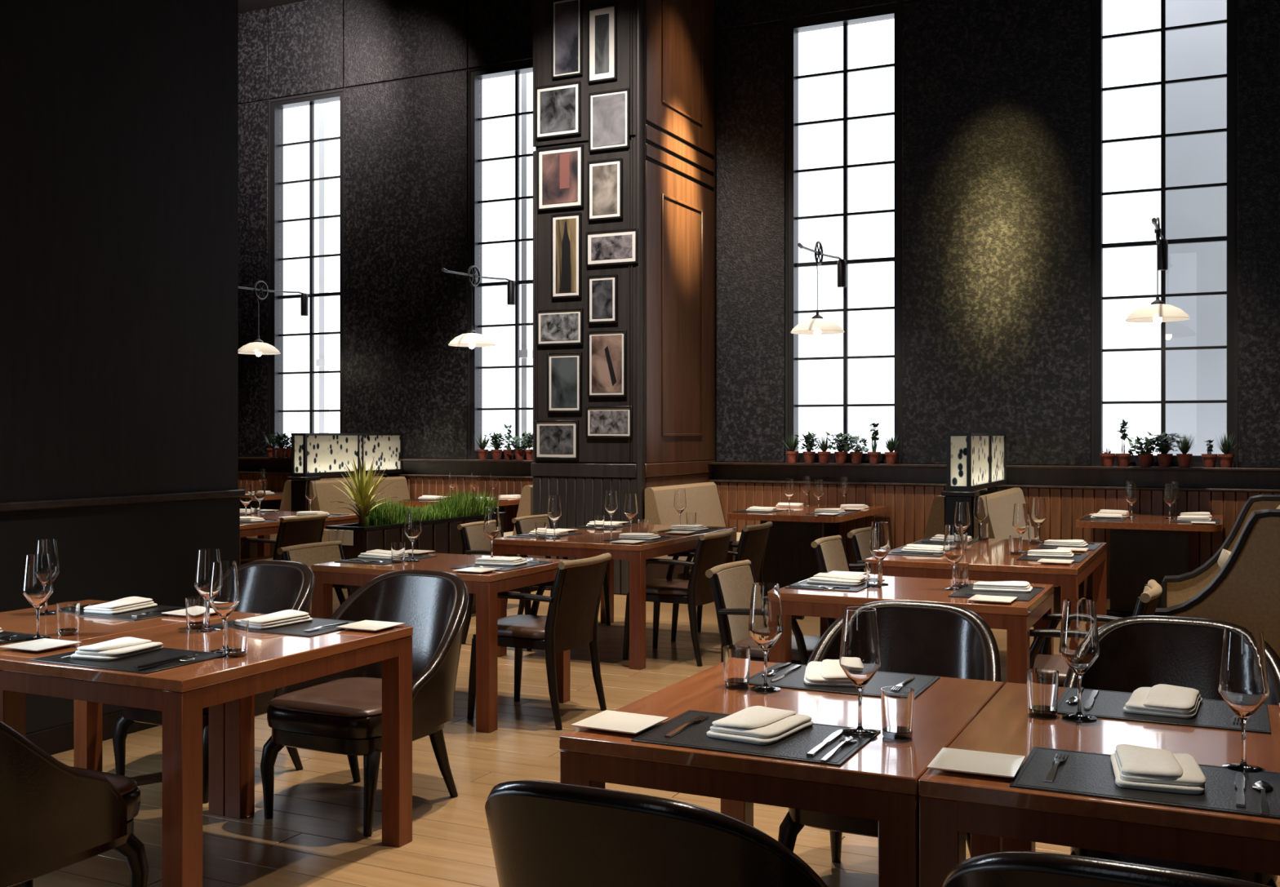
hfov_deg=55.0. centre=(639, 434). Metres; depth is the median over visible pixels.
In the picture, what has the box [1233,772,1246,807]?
knife
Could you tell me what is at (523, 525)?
wooden armchair
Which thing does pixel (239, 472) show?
trim
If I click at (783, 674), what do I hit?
knife
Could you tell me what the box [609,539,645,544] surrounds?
plate
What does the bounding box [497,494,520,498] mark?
napkin
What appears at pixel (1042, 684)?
tumbler
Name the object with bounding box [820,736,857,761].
spoon
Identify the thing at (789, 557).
table
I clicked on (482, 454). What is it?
potted plant
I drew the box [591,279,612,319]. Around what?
print
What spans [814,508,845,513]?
napkin
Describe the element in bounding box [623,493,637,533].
wine glass
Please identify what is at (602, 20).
print
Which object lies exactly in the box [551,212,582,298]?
framed photograph
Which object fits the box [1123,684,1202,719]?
napkin
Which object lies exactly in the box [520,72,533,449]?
post
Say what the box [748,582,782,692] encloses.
wine glass
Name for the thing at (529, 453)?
potted plant
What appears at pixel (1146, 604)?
wooden armchair
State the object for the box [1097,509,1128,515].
napkin
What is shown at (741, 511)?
placemat
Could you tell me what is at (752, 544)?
wooden armchair
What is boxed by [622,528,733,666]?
wooden armchair
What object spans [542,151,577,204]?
print
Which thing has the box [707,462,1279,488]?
ledge
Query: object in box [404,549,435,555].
plate
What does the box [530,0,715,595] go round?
column
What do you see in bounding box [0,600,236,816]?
dining table
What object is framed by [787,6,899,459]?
window
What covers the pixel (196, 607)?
tumbler
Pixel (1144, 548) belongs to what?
table
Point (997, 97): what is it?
wall
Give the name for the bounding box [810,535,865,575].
wooden armchair
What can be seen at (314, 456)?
lantern
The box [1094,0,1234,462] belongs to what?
window
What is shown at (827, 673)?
napkin
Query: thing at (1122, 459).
potted plant
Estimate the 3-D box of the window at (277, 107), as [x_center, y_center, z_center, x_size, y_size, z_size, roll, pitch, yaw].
[-3.951,-1.897,14.758,1.110,4.275,0.150,0,0,26]
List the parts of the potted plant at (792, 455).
pot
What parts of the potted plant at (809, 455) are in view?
pot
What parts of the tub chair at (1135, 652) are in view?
seat, backrest, leg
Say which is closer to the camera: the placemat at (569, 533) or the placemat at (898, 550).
the placemat at (898, 550)
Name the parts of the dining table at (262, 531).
leg, leg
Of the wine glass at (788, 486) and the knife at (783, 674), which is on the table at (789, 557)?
the wine glass at (788, 486)
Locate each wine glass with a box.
[22,553,53,640]
[34,538,60,615]
[194,548,220,632]
[208,560,239,653]
[240,484,252,516]
[254,481,266,515]
[258,469,266,483]
[305,480,316,511]
[404,508,421,561]
[448,472,457,499]
[470,472,479,495]
[483,506,500,557]
[488,471,497,498]
[546,495,561,538]
[604,489,617,530]
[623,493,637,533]
[673,488,686,524]
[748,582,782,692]
[784,479,794,511]
[801,475,811,506]
[813,479,823,508]
[839,476,848,504]
[839,606,880,737]
[869,521,890,585]
[942,524,964,590]
[954,502,970,550]
[973,495,987,539]
[1012,503,1029,553]
[1031,497,1046,543]
[1058,599,1099,721]
[1124,480,1134,514]
[1125,483,1137,518]
[1163,484,1176,519]
[1170,481,1181,515]
[1217,628,1269,773]
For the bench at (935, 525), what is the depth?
9.39 m
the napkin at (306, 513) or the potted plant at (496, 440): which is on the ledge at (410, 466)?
the potted plant at (496, 440)
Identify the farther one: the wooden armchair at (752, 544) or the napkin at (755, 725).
the wooden armchair at (752, 544)
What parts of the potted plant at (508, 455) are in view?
pot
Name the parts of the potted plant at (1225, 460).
pot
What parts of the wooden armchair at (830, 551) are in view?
leg, backrest, leg, armrest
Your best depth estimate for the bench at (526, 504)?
11.33 m
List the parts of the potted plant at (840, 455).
pot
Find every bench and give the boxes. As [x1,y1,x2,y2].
[246,475,383,558]
[308,476,412,542]
[503,484,533,556]
[644,482,741,581]
[894,488,986,549]
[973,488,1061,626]
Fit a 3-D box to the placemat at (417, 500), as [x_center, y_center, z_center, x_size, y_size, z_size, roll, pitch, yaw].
[-2.160,0.667,12.576,0.320,0.004,0.470,0,0,26]
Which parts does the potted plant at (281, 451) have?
pot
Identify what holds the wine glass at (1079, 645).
on the dining table at (952, 805)
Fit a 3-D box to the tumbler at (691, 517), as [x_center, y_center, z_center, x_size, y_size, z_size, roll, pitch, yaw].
[0.369,0.617,8.861,0.073,0.104,0.073,0,0,26]
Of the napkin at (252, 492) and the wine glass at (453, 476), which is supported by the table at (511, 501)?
the wine glass at (453, 476)
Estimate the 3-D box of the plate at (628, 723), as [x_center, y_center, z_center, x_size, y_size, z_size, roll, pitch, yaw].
[-0.045,0.663,2.813,0.166,0.012,0.166,0,0,27]
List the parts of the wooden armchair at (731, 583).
leg, backrest, leg, armrest, seat frame, seat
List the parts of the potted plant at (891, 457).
pot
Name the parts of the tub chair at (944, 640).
leg, seat, leg, backrest, leg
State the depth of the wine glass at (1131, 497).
9.80 m
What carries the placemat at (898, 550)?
on the dining table at (990, 560)
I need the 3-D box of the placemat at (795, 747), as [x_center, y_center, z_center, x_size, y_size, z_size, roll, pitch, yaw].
[0.261,0.667,2.721,0.470,0.004,0.320,0,0,26]
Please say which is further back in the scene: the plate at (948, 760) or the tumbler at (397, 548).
the tumbler at (397, 548)
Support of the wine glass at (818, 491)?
on the table at (789, 557)
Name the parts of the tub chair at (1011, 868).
backrest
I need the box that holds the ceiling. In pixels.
[238,0,305,13]
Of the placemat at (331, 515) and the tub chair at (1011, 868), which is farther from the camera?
the placemat at (331, 515)
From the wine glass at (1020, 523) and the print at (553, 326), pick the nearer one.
the wine glass at (1020, 523)
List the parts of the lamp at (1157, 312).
cord, lamp shade, bulb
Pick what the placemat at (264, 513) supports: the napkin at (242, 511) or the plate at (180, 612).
the napkin at (242, 511)
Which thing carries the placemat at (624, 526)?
on the dining table at (590, 544)
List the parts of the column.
rail, panel, panel, corner moulding, panel, panel, panel, panel, panel, rail, panel moulding, panel moulding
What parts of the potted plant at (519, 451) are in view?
pot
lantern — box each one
[287,433,403,511]
[941,432,1006,537]
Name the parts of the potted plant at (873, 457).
pot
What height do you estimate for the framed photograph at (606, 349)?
0.588 m
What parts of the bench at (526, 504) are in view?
seat, backrest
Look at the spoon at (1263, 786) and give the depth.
2.26 m
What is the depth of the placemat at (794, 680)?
3.29 m
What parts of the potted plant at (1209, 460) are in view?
pot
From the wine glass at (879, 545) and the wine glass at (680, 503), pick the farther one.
the wine glass at (680, 503)
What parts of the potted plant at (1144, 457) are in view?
pot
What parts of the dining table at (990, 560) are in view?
leg, leg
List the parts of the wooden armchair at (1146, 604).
armrest, seat, armrest, leg, backrest, panel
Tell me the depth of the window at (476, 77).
13.67 m
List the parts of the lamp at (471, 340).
lamp shade, bulb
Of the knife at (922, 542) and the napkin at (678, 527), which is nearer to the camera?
the knife at (922, 542)
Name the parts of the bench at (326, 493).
seat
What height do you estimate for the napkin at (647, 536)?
0.035 m
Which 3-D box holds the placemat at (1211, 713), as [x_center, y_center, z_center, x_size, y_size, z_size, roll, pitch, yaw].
[1.265,0.667,2.987,0.470,0.004,0.320,0,0,26]
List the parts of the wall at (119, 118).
chair rail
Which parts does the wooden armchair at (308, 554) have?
leg, backrest, seat, armrest, leg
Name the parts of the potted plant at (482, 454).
pot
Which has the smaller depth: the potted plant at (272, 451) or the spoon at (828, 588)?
the spoon at (828, 588)
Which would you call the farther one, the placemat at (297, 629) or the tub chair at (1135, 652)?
the placemat at (297, 629)
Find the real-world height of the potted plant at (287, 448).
0.282 m
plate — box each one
[0,638,81,652]
[161,608,216,617]
[260,509,278,511]
[335,620,404,631]
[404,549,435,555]
[453,567,500,573]
[556,528,577,532]
[570,710,668,734]
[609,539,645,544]
[664,530,697,534]
[814,513,839,515]
[826,570,866,575]
[842,508,864,511]
[926,747,1025,777]
[967,595,1017,604]
[1036,559,1074,564]
[1056,546,1088,552]
[1191,521,1215,524]
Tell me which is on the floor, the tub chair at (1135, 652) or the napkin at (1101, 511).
the tub chair at (1135, 652)
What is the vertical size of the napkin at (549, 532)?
0.038 m
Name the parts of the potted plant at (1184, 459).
pot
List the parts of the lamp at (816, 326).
cord, lamp shade, bulb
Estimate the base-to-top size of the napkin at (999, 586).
0.037 m
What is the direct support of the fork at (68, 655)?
on the placemat at (126, 664)
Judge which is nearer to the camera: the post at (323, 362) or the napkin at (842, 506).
the napkin at (842, 506)
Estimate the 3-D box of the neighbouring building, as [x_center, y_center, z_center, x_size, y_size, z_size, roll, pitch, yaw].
[11.792,-2.580,14.495,10.120,20.000,6.050,0,0,26]
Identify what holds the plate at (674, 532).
on the dining table at (590, 544)
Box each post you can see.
[315,102,332,433]
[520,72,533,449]
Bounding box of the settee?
[1154,494,1279,657]
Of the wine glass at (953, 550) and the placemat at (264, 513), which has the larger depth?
the placemat at (264, 513)
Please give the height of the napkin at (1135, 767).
0.037 m
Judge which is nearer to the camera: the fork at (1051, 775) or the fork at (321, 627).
the fork at (1051, 775)
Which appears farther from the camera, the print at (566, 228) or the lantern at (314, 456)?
the lantern at (314, 456)
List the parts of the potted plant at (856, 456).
pot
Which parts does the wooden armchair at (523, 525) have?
leg, backrest, leg, leg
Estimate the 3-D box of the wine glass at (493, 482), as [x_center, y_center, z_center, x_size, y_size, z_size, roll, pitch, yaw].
[-1.521,0.531,12.773,0.092,0.276,0.092,0,0,26]
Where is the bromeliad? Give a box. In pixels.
[332,457,397,527]
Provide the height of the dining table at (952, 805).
0.750 m
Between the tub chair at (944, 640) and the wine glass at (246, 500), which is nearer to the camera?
the tub chair at (944, 640)
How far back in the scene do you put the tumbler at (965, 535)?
6.98 m
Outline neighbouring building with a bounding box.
[1165,0,1226,455]
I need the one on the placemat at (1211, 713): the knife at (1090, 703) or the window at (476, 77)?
the knife at (1090, 703)
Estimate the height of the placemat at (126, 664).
0.004 m
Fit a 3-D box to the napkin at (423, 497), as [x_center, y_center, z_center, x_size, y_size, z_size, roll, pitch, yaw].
[-2.139,0.647,12.572,0.241,0.038,0.162,0,0,32]
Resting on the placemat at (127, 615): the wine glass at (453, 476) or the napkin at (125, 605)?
the napkin at (125, 605)
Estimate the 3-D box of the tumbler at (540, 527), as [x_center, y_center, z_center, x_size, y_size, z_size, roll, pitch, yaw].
[-0.630,0.617,7.822,0.073,0.104,0.073,0,0,26]
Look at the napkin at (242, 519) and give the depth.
9.30 m
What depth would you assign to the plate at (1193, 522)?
9.19 m
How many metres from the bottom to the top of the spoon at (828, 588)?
0.007 m
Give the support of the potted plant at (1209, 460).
on the ledge at (1058, 475)
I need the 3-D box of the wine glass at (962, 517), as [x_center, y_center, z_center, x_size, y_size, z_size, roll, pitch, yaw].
[1.861,0.531,7.095,0.092,0.276,0.092,0,0,26]
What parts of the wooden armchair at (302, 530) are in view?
seat, armrest, leg, panel, leg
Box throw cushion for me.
[1217,548,1231,569]
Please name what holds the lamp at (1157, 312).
attached to the window at (1229, 238)
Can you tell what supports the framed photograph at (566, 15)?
attached to the column
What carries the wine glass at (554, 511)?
on the dining table at (590, 544)
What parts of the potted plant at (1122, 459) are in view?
pot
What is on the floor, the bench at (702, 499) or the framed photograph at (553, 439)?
the bench at (702, 499)
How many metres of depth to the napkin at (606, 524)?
8.80 m
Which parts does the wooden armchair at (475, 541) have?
leg, backrest, armrest, leg, leg, seat frame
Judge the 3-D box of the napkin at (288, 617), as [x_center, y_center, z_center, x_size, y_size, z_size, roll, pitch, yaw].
[-1.286,0.647,4.314,0.162,0.038,0.241,0,0,32]
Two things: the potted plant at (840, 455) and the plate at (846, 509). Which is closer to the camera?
the plate at (846, 509)
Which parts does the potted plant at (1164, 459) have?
pot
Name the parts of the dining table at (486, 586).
leg, leg, leg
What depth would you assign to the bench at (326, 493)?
12.72 m
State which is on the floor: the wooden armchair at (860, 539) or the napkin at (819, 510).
the wooden armchair at (860, 539)
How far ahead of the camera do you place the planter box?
9.15 m
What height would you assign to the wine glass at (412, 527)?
0.276 m
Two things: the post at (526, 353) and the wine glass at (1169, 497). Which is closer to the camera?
the wine glass at (1169, 497)
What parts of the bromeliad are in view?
crown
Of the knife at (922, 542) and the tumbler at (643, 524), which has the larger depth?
the tumbler at (643, 524)
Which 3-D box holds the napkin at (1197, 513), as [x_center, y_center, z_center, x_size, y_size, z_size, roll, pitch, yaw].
[4.513,0.651,9.979,0.240,0.037,0.162,0,0,20]
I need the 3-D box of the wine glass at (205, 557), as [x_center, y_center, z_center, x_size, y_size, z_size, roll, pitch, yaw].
[-1.470,0.531,4.187,0.092,0.276,0.092,0,0,26]
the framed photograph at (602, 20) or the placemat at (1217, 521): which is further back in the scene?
the framed photograph at (602, 20)
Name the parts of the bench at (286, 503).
seat, backrest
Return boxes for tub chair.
[0,720,148,886]
[112,560,315,804]
[260,569,468,836]
[484,780,827,886]
[777,600,1001,862]
[942,851,1271,886]
[1062,615,1279,886]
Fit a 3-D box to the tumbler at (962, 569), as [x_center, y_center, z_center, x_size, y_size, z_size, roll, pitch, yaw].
[1.404,0.617,5.384,0.073,0.104,0.073,0,0,26]
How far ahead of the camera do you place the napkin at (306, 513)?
10.00 m
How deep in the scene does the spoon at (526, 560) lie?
6.40 m
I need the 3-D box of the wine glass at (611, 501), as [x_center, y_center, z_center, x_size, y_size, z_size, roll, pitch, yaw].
[-0.201,0.531,8.598,0.092,0.276,0.092,0,0,26]
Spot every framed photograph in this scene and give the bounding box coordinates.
[534,420,578,459]
[535,80,581,139]
[536,308,583,346]
[537,144,583,211]
[546,351,582,412]
[551,0,582,79]
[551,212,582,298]
[586,227,638,266]
[586,406,632,438]
[587,4,617,83]
[587,157,622,221]
[587,274,617,324]
[587,329,626,397]
[588,88,630,152]
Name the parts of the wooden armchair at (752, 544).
leg, seat, leg, armrest, armrest, leg, panel, leg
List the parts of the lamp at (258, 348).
cord, bulb, lamp shade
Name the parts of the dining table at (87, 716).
leg, leg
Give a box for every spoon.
[0,637,10,641]
[80,602,106,608]
[135,657,195,671]
[338,560,372,562]
[525,560,549,562]
[761,662,791,675]
[788,585,835,589]
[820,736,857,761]
[1066,687,1084,703]
[1252,781,1273,814]
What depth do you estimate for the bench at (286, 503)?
12.58 m
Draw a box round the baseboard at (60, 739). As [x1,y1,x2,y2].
[25,710,158,755]
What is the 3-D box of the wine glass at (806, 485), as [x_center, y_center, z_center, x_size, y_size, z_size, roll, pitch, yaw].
[1.553,0.531,11.460,0.092,0.276,0.092,0,0,26]
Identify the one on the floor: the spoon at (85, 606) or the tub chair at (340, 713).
the tub chair at (340, 713)
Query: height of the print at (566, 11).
0.641 m
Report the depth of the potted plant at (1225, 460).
10.21 m
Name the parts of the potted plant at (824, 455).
pot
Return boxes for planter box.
[325,488,506,613]
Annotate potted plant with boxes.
[262,435,276,457]
[269,431,291,457]
[279,434,291,457]
[474,432,490,459]
[484,431,507,460]
[502,423,514,460]
[504,435,533,460]
[520,431,533,460]
[782,434,802,462]
[793,431,819,463]
[817,432,831,463]
[824,431,856,463]
[842,435,870,463]
[867,422,880,464]
[881,431,898,464]
[1099,445,1115,466]
[1115,418,1131,466]
[1125,434,1161,466]
[1146,431,1184,466]
[1174,434,1196,467]
[1201,440,1217,467]
[1216,433,1237,467]
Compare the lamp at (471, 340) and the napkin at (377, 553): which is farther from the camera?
the lamp at (471, 340)
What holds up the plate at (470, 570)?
on the dining table at (486, 586)
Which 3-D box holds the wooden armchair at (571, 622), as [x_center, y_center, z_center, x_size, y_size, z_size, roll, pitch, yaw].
[-0.495,1.017,6.209,0.596,0.812,0.542,0,0,26]
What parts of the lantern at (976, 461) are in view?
post, frame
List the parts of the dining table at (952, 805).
leg, leg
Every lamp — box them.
[238,280,311,356]
[441,265,516,349]
[790,240,846,337]
[1125,217,1190,324]
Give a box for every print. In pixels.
[539,425,573,453]
[540,87,575,133]
[540,313,577,341]
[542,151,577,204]
[551,356,577,408]
[555,0,578,74]
[555,217,576,293]
[590,410,627,433]
[591,234,632,260]
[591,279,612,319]
[591,334,622,392]
[592,93,625,146]
[592,164,617,215]
[595,13,608,74]
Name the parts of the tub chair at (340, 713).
leg, seat, leg, seat, leg, backrest, leg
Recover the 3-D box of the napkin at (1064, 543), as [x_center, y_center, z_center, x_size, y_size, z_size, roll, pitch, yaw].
[2.546,0.647,7.342,0.241,0.038,0.162,0,0,32]
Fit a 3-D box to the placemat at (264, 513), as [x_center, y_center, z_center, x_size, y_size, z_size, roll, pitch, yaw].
[-3.329,0.667,10.308,0.320,0.004,0.470,0,0,26]
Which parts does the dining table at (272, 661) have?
leg, leg, leg, leg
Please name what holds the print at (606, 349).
attached to the framed photograph at (606, 349)
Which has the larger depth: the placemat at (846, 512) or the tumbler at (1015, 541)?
the placemat at (846, 512)
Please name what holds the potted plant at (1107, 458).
on the ledge at (1058, 475)
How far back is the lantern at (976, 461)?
9.33 m
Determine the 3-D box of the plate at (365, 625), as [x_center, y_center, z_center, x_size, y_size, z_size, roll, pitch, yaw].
[-0.927,0.663,4.231,0.166,0.012,0.166,0,0,24]
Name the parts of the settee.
trim, trim, panel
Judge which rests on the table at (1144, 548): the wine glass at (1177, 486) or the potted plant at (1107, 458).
the wine glass at (1177, 486)
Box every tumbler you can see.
[55,601,79,635]
[185,596,207,629]
[223,619,248,657]
[250,505,260,517]
[391,542,404,563]
[535,522,546,539]
[594,515,604,530]
[637,519,648,533]
[686,512,696,524]
[723,644,750,688]
[866,562,883,587]
[880,686,914,740]
[951,562,968,587]
[963,533,967,551]
[977,523,989,540]
[1008,535,1022,555]
[1026,668,1058,717]
[1027,526,1040,544]
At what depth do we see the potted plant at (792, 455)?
11.86 m
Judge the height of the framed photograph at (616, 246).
0.309 m
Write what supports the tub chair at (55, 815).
on the floor
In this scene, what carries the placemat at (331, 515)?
on the dining table at (262, 531)
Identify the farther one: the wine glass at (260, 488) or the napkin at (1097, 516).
the wine glass at (260, 488)
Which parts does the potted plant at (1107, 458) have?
pot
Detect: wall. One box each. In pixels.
[0,0,244,733]
[238,0,1279,598]
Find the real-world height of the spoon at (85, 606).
0.007 m
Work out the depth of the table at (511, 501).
12.34 m
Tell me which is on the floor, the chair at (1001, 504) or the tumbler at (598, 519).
the chair at (1001, 504)
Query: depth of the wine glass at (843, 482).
11.26 m
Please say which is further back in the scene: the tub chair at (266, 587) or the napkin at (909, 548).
the napkin at (909, 548)
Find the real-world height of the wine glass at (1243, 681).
0.276 m
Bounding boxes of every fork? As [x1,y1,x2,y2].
[57,653,75,658]
[132,608,180,616]
[303,622,348,631]
[466,565,503,568]
[664,715,709,737]
[895,675,915,686]
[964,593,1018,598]
[1044,753,1068,782]
[1232,715,1240,723]
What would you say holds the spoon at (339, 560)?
on the placemat at (386, 561)
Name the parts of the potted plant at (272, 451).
pot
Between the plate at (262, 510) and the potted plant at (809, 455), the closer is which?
the plate at (262, 510)
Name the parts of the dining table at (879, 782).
leg, leg, leg, leg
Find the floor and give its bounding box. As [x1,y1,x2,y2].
[32,589,1279,886]
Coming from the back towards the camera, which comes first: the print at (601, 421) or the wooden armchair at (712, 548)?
the print at (601, 421)
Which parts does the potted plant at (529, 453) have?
pot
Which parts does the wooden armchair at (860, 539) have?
leg, armrest, backrest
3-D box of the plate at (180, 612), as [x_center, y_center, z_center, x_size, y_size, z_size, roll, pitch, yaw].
[-1.648,0.663,4.555,0.166,0.012,0.166,0,0,27]
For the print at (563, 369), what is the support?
attached to the framed photograph at (564, 370)
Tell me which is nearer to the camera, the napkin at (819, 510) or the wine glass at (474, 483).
the napkin at (819, 510)
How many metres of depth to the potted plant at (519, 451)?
13.18 m
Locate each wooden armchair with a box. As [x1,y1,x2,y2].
[240,513,328,564]
[276,540,351,617]
[457,520,551,649]
[466,553,611,730]
[511,514,610,626]
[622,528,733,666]
[671,521,773,641]
[705,560,835,665]
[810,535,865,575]
[847,527,873,572]
[1030,579,1162,687]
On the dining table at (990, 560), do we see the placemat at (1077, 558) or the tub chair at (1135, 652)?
the placemat at (1077, 558)
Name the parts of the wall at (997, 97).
wall panel, wall panel, wall panel, wall panel, wall panel, wall panel, wall panel, wall panel, wall panel, wall panel, wall panel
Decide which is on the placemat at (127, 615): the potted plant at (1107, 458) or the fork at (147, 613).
the fork at (147, 613)
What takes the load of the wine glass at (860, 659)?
on the placemat at (795, 747)
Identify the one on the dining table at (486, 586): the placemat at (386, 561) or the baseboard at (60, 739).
the placemat at (386, 561)
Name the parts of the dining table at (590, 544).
leg, leg, leg, leg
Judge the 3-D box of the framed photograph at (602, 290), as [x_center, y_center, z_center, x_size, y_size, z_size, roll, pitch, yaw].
[-0.334,-1.202,10.958,0.293,0.429,0.032,0,0,26]
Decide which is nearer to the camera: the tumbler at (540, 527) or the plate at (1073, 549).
the plate at (1073, 549)
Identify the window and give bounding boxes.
[271,91,342,453]
[470,62,533,456]
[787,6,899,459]
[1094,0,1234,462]
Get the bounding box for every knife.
[0,635,17,639]
[133,653,198,668]
[347,559,384,562]
[770,665,801,681]
[797,584,849,588]
[805,729,843,756]
[891,551,933,555]
[921,542,943,543]
[1083,689,1098,710]
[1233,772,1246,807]
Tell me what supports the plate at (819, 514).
on the table at (789, 557)
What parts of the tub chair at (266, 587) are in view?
leg, seat, seat, leg, backrest, leg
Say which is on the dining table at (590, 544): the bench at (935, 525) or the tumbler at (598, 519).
the tumbler at (598, 519)
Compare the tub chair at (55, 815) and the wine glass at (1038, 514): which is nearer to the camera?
the tub chair at (55, 815)
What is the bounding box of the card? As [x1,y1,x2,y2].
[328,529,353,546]
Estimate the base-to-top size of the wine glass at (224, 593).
0.276 m
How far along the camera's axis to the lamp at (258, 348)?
13.96 m
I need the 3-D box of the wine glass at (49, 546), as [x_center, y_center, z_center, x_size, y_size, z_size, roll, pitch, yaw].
[-2.207,0.531,4.569,0.092,0.276,0.092,0,0,26]
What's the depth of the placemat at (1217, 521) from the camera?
9.41 m
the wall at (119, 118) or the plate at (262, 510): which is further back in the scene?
the plate at (262, 510)
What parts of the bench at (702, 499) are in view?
backrest, seat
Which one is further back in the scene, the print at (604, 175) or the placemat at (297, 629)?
the print at (604, 175)
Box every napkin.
[70,636,163,661]
[83,596,157,614]
[240,508,261,514]
[240,516,265,522]
[242,609,312,629]
[251,491,275,494]
[296,511,329,515]
[357,549,408,559]
[417,495,442,499]
[475,556,527,566]
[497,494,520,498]
[528,528,568,536]
[586,521,622,527]
[618,533,661,540]
[670,524,708,531]
[706,706,813,745]
[746,506,776,511]
[775,502,803,507]
[804,659,855,687]
[806,573,866,586]
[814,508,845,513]
[840,504,869,509]
[901,544,943,553]
[929,534,972,542]
[973,581,1032,592]
[1026,549,1074,557]
[1043,539,1088,547]
[1090,513,1122,519]
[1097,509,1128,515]
[1110,744,1205,794]
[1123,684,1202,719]
[1177,515,1211,521]
[1179,511,1212,517]
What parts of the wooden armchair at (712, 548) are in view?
leg, leg, seat frame, seat, armrest, armrest, leg, panel, leg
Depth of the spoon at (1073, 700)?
3.06 m
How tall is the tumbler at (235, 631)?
0.104 m
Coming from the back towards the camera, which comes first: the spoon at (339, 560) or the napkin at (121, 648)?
the spoon at (339, 560)
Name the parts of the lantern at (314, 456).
post, frame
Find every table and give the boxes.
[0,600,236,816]
[0,612,413,886]
[240,490,283,559]
[240,511,359,565]
[311,552,570,733]
[398,495,519,512]
[490,523,737,670]
[559,660,1004,886]
[726,504,888,588]
[768,574,1053,684]
[865,536,1106,627]
[918,682,1279,886]
[1075,511,1223,617]
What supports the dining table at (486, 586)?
on the floor
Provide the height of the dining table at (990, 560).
0.750 m
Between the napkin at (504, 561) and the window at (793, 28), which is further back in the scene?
the window at (793, 28)
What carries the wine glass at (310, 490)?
on the dining table at (262, 531)
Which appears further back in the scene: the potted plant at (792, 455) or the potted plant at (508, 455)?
the potted plant at (508, 455)
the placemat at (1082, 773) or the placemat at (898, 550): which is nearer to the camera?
the placemat at (1082, 773)
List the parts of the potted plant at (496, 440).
pot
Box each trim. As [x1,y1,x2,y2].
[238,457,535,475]
[238,471,533,479]
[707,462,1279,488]
[708,479,1279,492]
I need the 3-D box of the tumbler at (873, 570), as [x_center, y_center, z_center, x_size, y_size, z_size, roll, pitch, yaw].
[1.028,0.617,5.387,0.073,0.104,0.073,0,0,26]
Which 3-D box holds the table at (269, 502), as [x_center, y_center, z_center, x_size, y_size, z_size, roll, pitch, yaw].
[-4.350,1.045,13.929,1.000,0.750,1.230,0,0,26]
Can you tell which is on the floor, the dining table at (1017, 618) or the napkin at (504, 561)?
the dining table at (1017, 618)
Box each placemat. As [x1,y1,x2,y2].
[0,631,46,644]
[30,648,225,674]
[50,604,186,621]
[206,614,356,636]
[240,511,275,515]
[240,519,279,524]
[280,513,349,517]
[334,555,437,564]
[403,497,446,501]
[450,560,552,571]
[506,532,583,538]
[565,524,635,529]
[603,536,679,542]
[631,710,880,766]
[657,527,726,533]
[732,510,784,513]
[749,662,940,699]
[785,579,884,591]
[805,511,857,515]
[887,546,943,556]
[913,537,978,545]
[947,583,1044,601]
[1008,746,1279,819]
[1016,553,1088,563]
[1035,542,1102,551]
[1057,687,1271,734]
[1079,515,1127,521]
[1173,518,1220,524]
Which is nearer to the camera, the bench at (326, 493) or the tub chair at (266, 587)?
the tub chair at (266, 587)
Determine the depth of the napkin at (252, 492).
13.56 m
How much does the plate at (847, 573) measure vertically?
0.012 m
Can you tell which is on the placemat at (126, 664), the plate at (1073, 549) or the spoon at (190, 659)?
the spoon at (190, 659)
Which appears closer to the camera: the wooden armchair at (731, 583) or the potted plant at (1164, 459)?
the wooden armchair at (731, 583)
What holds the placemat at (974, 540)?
on the dining table at (990, 560)
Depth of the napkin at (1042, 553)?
6.66 m
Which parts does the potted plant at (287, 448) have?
pot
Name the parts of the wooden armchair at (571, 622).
leg, seat frame, leg, seat, armrest, armrest, leg, panel, leg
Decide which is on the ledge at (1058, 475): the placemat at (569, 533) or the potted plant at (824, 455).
the potted plant at (824, 455)
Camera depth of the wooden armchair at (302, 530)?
9.15 m
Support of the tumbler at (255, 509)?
on the dining table at (262, 531)
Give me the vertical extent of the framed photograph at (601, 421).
0.280 m
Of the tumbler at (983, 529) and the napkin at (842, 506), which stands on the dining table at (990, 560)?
the tumbler at (983, 529)
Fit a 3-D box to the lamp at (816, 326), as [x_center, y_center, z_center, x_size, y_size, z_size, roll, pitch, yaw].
[1.681,-1.315,11.264,0.486,0.870,1.403,0,0,26]
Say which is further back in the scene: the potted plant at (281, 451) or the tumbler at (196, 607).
the potted plant at (281, 451)
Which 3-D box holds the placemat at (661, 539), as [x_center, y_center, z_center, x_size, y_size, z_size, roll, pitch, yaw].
[0.018,0.667,7.832,0.320,0.004,0.470,0,0,26]
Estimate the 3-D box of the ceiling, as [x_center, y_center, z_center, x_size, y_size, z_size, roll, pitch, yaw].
[-2.312,-5.255,4.997,17.500,0.150,17.000,0,0,26]
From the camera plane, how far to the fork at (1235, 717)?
2.85 m
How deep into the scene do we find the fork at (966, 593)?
5.04 m
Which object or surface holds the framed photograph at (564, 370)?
attached to the column
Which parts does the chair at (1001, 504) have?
backrest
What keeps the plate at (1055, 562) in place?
on the dining table at (990, 560)
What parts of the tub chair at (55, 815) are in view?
leg, seat, leg, seat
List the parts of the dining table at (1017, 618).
leg, leg, leg, leg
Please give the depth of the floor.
4.80 m
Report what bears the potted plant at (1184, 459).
on the ledge at (1058, 475)
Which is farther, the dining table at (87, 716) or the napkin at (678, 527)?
the napkin at (678, 527)
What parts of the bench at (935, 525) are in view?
backrest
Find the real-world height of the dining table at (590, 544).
0.750 m

